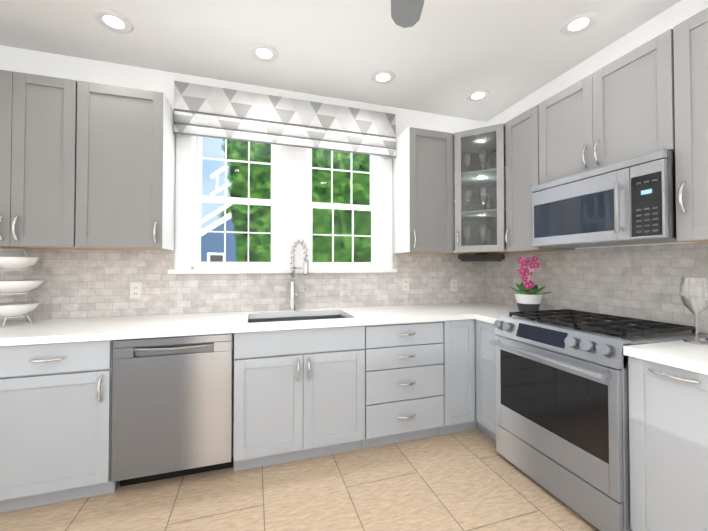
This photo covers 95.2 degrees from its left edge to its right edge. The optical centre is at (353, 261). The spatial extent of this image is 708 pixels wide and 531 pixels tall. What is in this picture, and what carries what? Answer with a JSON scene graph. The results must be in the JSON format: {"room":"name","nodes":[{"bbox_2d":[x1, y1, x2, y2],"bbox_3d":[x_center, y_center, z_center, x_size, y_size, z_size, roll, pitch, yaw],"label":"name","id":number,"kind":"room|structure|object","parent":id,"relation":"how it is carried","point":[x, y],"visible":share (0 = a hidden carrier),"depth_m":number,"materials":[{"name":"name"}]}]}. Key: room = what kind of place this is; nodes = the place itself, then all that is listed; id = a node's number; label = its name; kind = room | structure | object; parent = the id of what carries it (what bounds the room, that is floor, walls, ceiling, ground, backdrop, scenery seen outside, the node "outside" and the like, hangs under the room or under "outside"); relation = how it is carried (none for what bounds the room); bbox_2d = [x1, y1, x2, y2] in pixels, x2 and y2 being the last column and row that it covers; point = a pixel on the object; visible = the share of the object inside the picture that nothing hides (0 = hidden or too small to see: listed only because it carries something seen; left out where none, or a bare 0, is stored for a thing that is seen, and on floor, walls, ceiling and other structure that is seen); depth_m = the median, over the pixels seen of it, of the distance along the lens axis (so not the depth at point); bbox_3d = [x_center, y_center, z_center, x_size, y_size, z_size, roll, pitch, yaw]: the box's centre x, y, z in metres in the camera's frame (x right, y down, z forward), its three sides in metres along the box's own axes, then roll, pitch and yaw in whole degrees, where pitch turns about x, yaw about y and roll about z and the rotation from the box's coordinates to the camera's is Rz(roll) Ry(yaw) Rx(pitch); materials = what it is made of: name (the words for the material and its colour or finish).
{"room":"kitchen","nodes":[
{"label":"kitchen","id":0,"kind":"room"},
{"bbox_2d":[0,45,486,320],"bbox_3d":[-0.735,-0.049,2.663,4.270,2.720,0.160,0,-1,-17],"label":"wall","id":1,"kind":"structure","parent":0,"point":[84,283],"depth_m":2.42,"materials":[{"name":"grey tile"}]},
{"bbox_2d":[0,70,96,249],"bbox_3d":[-2.017,-0.591,2.001,0.608,1.015,0.375,0,-1,-17],"label":"upper cabinet","id":2,"kind":"object","parent":1,"relation":"attached to","point":[38,137],"visible":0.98,"depth_m":1.90,"materials":[{"name":"paint"}]},
{"bbox_2d":[75,81,175,250],"bbox_3d":[-1.499,-0.589,2.161,0.468,1.015,0.375,0,-1,-17],"label":"upper cabinet","id":3,"kind":"object","parent":1,"relation":"attached to","point":[126,168],"visible":1,"depth_m":2.03,"materials":[{"name":"paint"}]},
{"bbox_2d":[130,283,141,298],"bbox_3d":[-1.563,0.211,2.315,0.072,0.116,0.007,0,-1,-17],"label":"electrical outlet","id":4,"kind":"object","parent":1,"relation":"attached to","point":[135,290],"visible":1,"depth_m":2.31,"materials":[{"name":"white plastic"}]},
{"bbox_2d":[168,134,396,273],"bbox_3d":[-0.513,-0.595,2.719,1.822,1.386,0.200,0,-1,-17],"label":"window","id":5,"kind":"structure","parent":1,"relation":"in","point":[291,203],"depth_m":2.65,"materials":[{"name":"white wood"}]},
{"bbox_2d":[173,81,396,157],"bbox_3d":[-0.474,-1.111,2.616,1.748,0.387,0.082,0,-1,-17],"label":"shade valance","id":6,"kind":"object","parent":5,"relation":"attached to","point":[214,112],"visible":0.96,"depth_m":2.55,"materials":[{"name":"fabric"}]},
{"bbox_2d":[402,278,408,290],"bbox_3d":[0.472,0.210,2.945,0.072,0.116,0.007,0,-1,-17],"label":"electrical outlet","id":7,"kind":"object","parent":1,"relation":"attached to","point":[405,284],"visible":1,"depth_m":2.94,"materials":[{"name":"white plastic"}]},
{"bbox_2d":[392,127,452,253],"bbox_3d":[0.598,-0.579,2.810,0.411,1.015,0.375,0,-1,-17],"label":"upper cabinet","id":8,"kind":"object","parent":1,"relation":"attached to","point":[422,175],"visible":1,"depth_m":2.69,"materials":[{"name":"paint"}]},
{"bbox_2d":[451,279,456,291],"bbox_3d":[0.957,0.233,3.094,0.072,0.116,0.007,0,-1,-17],"label":"electrical outlet","id":9,"kind":"object","parent":1,"relation":"attached to","point":[453,285],"visible":1,"depth_m":3.09,"materials":[{"name":"white plastic"}]},
{"bbox_2d":[440,123,529,253],"bbox_3d":[1.120,-0.579,2.841,0.617,1.015,0.624,0,-1,-17],"label":"upper cabinet","id":10,"kind":"object","parent":1,"relation":"attached to","point":[479,190],"visible":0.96,"depth_m":2.73,"materials":[{"name":"paint"}]},
{"bbox_2d":[458,253,504,261],"bbox_3d":[1.123,-0.034,2.843,0.360,0.072,0.240,0,-1,28],"label":"under-cabinet radio","id":11,"kind":"object","parent":10,"relation":"attached to","point":[479,257],"visible":1,"depth_m":2.74,"materials":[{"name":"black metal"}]},
{"bbox_2d":[0,428,599,530],"bbox_3d":[-0.138,1.332,0.713,4.570,0.100,4.200,0,-1,-17],"label":"floor","id":12,"kind":"structure","parent":0,"point":[471,480],"depth_m":1.76,"materials":[{"name":"tile"}]},
{"bbox_2d":[0,340,119,511],"bbox_3d":[-1.667,0.864,1.940,0.546,0.874,0.655,0,-1,-17],"label":"base cabinet","id":13,"kind":"object","parent":12,"relation":"on","point":[55,422],"visible":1,"depth_m":1.68,"materials":[{"name":"paint"}]},
{"bbox_2d":[111,333,233,486],"bbox_3d":[-1.111,0.867,2.128,0.612,0.872,0.624,0,-1,-17],"label":"dishwasher","id":14,"kind":"object","parent":12,"relation":"on","point":[172,406],"visible":0.92,"depth_m":1.84,"materials":[{"name":"silver metal"}]},
{"bbox_2d":[233,326,364,470],"bbox_3d":[-0.408,0.869,2.329,0.834,0.874,0.655,0,-1,-17],"label":"base cabinet","id":15,"kind":"object","parent":12,"relation":"on","point":[299,394],"visible":0.98,"depth_m":2.05,"materials":[{"name":"paint"}]},
{"bbox_2d":[361,321,443,448],"bbox_3d":[0.283,0.873,2.543,0.604,0.874,0.655,0,-1,-17],"label":"base cabinet","id":16,"kind":"object","parent":12,"relation":"on","point":[404,383],"visible":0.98,"depth_m":2.27,"materials":[{"name":"paint"}]},
{"bbox_2d":[438,319,496,440],"bbox_3d":[1.029,0.874,2.661,0.883,0.874,0.871,0,-1,-17],"label":"base cabinet","id":17,"kind":"object","parent":12,"relation":"on","point":[469,362],"visible":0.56,"depth_m":2.39,"materials":[{"name":"paint"}]},
{"bbox_2d":[0,302,554,345],"bbox_3d":[-0.587,0.409,2.164,4.256,0.040,0.867,0,-1,-17],"label":"countertop","id":18,"kind":"structure","parent":17,"relation":"on","point":[27,332],"depth_m":2.08,"materials":[{"name":"white stone"}]},
{"bbox_2d":[0,251,44,326],"bbox_3d":[-2.064,0.159,1.964,0.276,0.454,0.292,0,-1,-17],"label":"stand","id":19,"kind":"object","parent":18,"relation":"on","point":[13,309],"visible":1,"depth_m":1.92,"materials":[{"name":"white ceramic"}]},
{"bbox_2d":[248,315,345,322],"bbox_3d":[-0.389,0.541,2.332,0.732,0.217,0.432,0,-1,-17],"label":"sink basin","id":20,"kind":"object","parent":18,"relation":"in","point":[293,318],"visible":0.08,"depth_m":2.52,"materials":[{"name":"silver metal"}]},
{"bbox_2d":[289,239,308,310],"bbox_3d":[-0.431,0.109,2.522,0.140,0.568,0.197,0,-1,-17],"label":"faucet","id":21,"kind":"object","parent":18,"relation":"on","point":[294,294],"visible":1,"depth_m":2.55,"materials":[{"name":"silver metal"}]},
{"bbox_2d":[509,255,550,311],"bbox_3d":[1.331,0.171,2.450,0.316,0.443,0.267,0,-1,-17],"label":"orchid plant","id":22,"kind":"object","parent":18,"relation":"on","point":[528,296],"visible":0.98,"depth_m":2.43,"materials":[{"name":"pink plant"}]},
{"bbox_2d":[490,309,707,530],"bbox_3d":[1.344,0.819,1.891,0.722,0.962,0.776,0,-1,-17],"label":"range","id":23,"kind":"object","parent":12,"relation":"on","point":[562,405],"visible":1,"depth_m":1.68,"materials":[{"name":"silver metal"}]},
{"bbox_2d":[628,356,707,530],"bbox_3d":[1.619,0.852,1.146,0.651,0.874,0.796,0,-1,-17],"label":"base cabinet","id":24,"kind":"object","parent":12,"relation":"on","point":[668,428],"visible":0.9,"depth_m":1.31,"materials":[{"name":"paint"}]},
{"bbox_2d":[623,337,707,374],"bbox_3d":[1.627,0.394,1.135,0.634,0.040,0.838,0,-1,-17],"label":"countertop","id":25,"kind":"structure","parent":24,"relation":"on","point":[680,354],"depth_m":1.34,"materials":[{"name":"white stone"}]},
{"bbox_2d":[679,277,707,344],"bbox_3d":[1.595,0.228,1.506,0.113,0.302,0.110,0,-1,-17],"label":"glass","id":26,"kind":"object","parent":25,"relation":"on","point":[683,299],"visible":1,"depth_m":1.51,"materials":[{"name":"clear glass"}]},
{"bbox_2d":[702,277,707,340],"bbox_3d":[1.728,0.228,1.531,0.113,0.302,0.110,0,-1,-17],"label":"glass","id":27,"kind":"object","parent":25,"relation":"on","point":[703,292],"visible":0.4,"depth_m":1.55,"materials":[{"name":"clear glass"}]},
{"bbox_2d":[0,0,680,121],"bbox_3d":[-0.138,-1.487,0.754,4.570,0.100,4.200,0,-1,-17],"label":"ceiling","id":28,"kind":"structure","parent":0,"point":[443,57],"depth_m":2.08,"materials":[{"name":"white paint"}]},
{"bbox_2d":[94,9,132,33],"bbox_3d":[-1.424,-1.416,1.915,0.188,0.008,0.188,0,-1,-17],"label":"recessed light","id":29,"kind":"object","parent":28,"relation":"in","point":[113,21],"visible":1,"depth_m":1.91,"materials":[{"name":"white"}]},
{"bbox_2d":[250,44,277,61],"bbox_3d":[-0.611,-1.411,2.198,0.188,0.008,0.188,0,-1,-17],"label":"recessed light","id":30,"kind":"object","parent":28,"relation":"in","point":[263,52],"visible":1,"depth_m":2.19,"materials":[{"name":"white"}]},
{"bbox_2d":[371,70,395,84],"bbox_3d":[0.224,-1.407,2.477,0.188,0.008,0.188,0,-1,-17],"label":"recessed light","id":31,"kind":"object","parent":28,"relation":"in","point":[381,77],"visible":1,"depth_m":2.47,"materials":[{"name":"white"}]},
{"bbox_2d":[391,0,423,27],"bbox_3d":[0.255,-1.255,0.863,1.292,0.359,1.331,0,-1,-17],"label":"fan","id":32,"kind":"object","parent":28,"relation":"hanging from","point":[405,13],"visible":1,"depth_m":1.46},
{"bbox_2d":[466,90,489,101],"bbox_3d":[1.052,-1.403,2.744,0.188,0.008,0.188,0,-1,-17],"label":"recessed light","id":33,"kind":"object","parent":28,"relation":"in","point":[476,95],"visible":1,"depth_m":2.74,"materials":[{"name":"white"}]},
{"bbox_2d":[560,12,597,35],"bbox_3d":[1.344,-1.415,1.934,0.188,0.008,0.188,0,-1,-17],"label":"recessed light","id":34,"kind":"object","parent":28,"relation":"in","point":[579,23],"visible":1,"depth_m":1.93,"materials":[{"name":"white"}]},
{"bbox_2d":[486,0,707,333],"bbox_3d":[1.968,-0.068,1.385,0.160,2.720,4.200,0,-1,-17],"label":"wall","id":35,"kind":"structure","parent":0,"point":[640,281],"depth_m":2.06,"materials":[{"name":"grey tile"}]},
{"bbox_2d":[505,105,574,251],"bbox_3d":[1.374,-0.585,2.430,0.375,1.015,0.303,0,-1,-17],"label":"upper cabinet","id":36,"kind":"object","parent":35,"relation":"attached to","point":[522,154],"visible":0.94,"depth_m":2.39,"materials":[{"name":"paint"}]},
{"bbox_2d":[538,29,674,183],"bbox_3d":[1.531,-0.811,1.926,0.375,0.578,0.751,0,-1,-17],"label":"upper cabinet","id":37,"kind":"object","parent":35,"relation":"attached to","point":[622,108],"visible":0.75,"depth_m":1.78,"materials":[{"name":"paint"}]},
{"bbox_2d":[531,149,677,247],"bbox_3d":[1.495,-0.309,1.908,0.449,0.414,0.753,0,-1,-17],"label":"microwave","id":38,"kind":"object","parent":37,"relation":"attached to","point":[631,201],"visible":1,"depth_m":1.73,"materials":[{"name":"silver metal"}]},
{"bbox_2d":[673,8,707,242],"bbox_3d":[1.732,-0.602,1.274,0.375,1.015,0.600,0,-1,-17],"label":"upper cabinet","id":39,"kind":"object","parent":35,"relation":"attached to","point":[690,36],"visible":1,"depth_m":1.46,"materials":[{"name":"paint"}]},
{"label":"outside","id":40,"kind":"structure","parent":0,"visible":0},
{"bbox_2d":[201,137,231,229],"bbox_3d":[-4.327,-2.473,17.244,34.000,16.000,0.050,0,-1,-17],"label":"sky","id":41,"kind":"structure","parent":40,"point":[216,150],"depth_m":16.36,"materials":[{"name":"blue"}]},
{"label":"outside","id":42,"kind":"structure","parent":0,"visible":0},
{"bbox_2d":[201,204,236,261],"bbox_3d":[-3.575,1.136,14.081,9.497,8.689,4.335,0,-1,-17],"label":"house","id":43,"kind":"structure","parent":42,"point":[231,247],"depth_m":11.72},
{"bbox_2d":[210,165,230,195],"bbox_3d":[-5.659,-3.429,13.679,0.831,1.402,0.140,0,-1,-17],"label":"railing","id":44,"kind":"object","parent":43,"relation":"attached to","point":[220,170],"depth_m":13.62,"materials":[{"name":"white wood"}]},
{"bbox_2d":[205,139,370,261],"bbox_3d":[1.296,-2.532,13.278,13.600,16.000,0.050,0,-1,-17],"label":"trees","id":45,"kind":"object","parent":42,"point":[256,188],"depth_m":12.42,"materials":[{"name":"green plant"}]}
]}

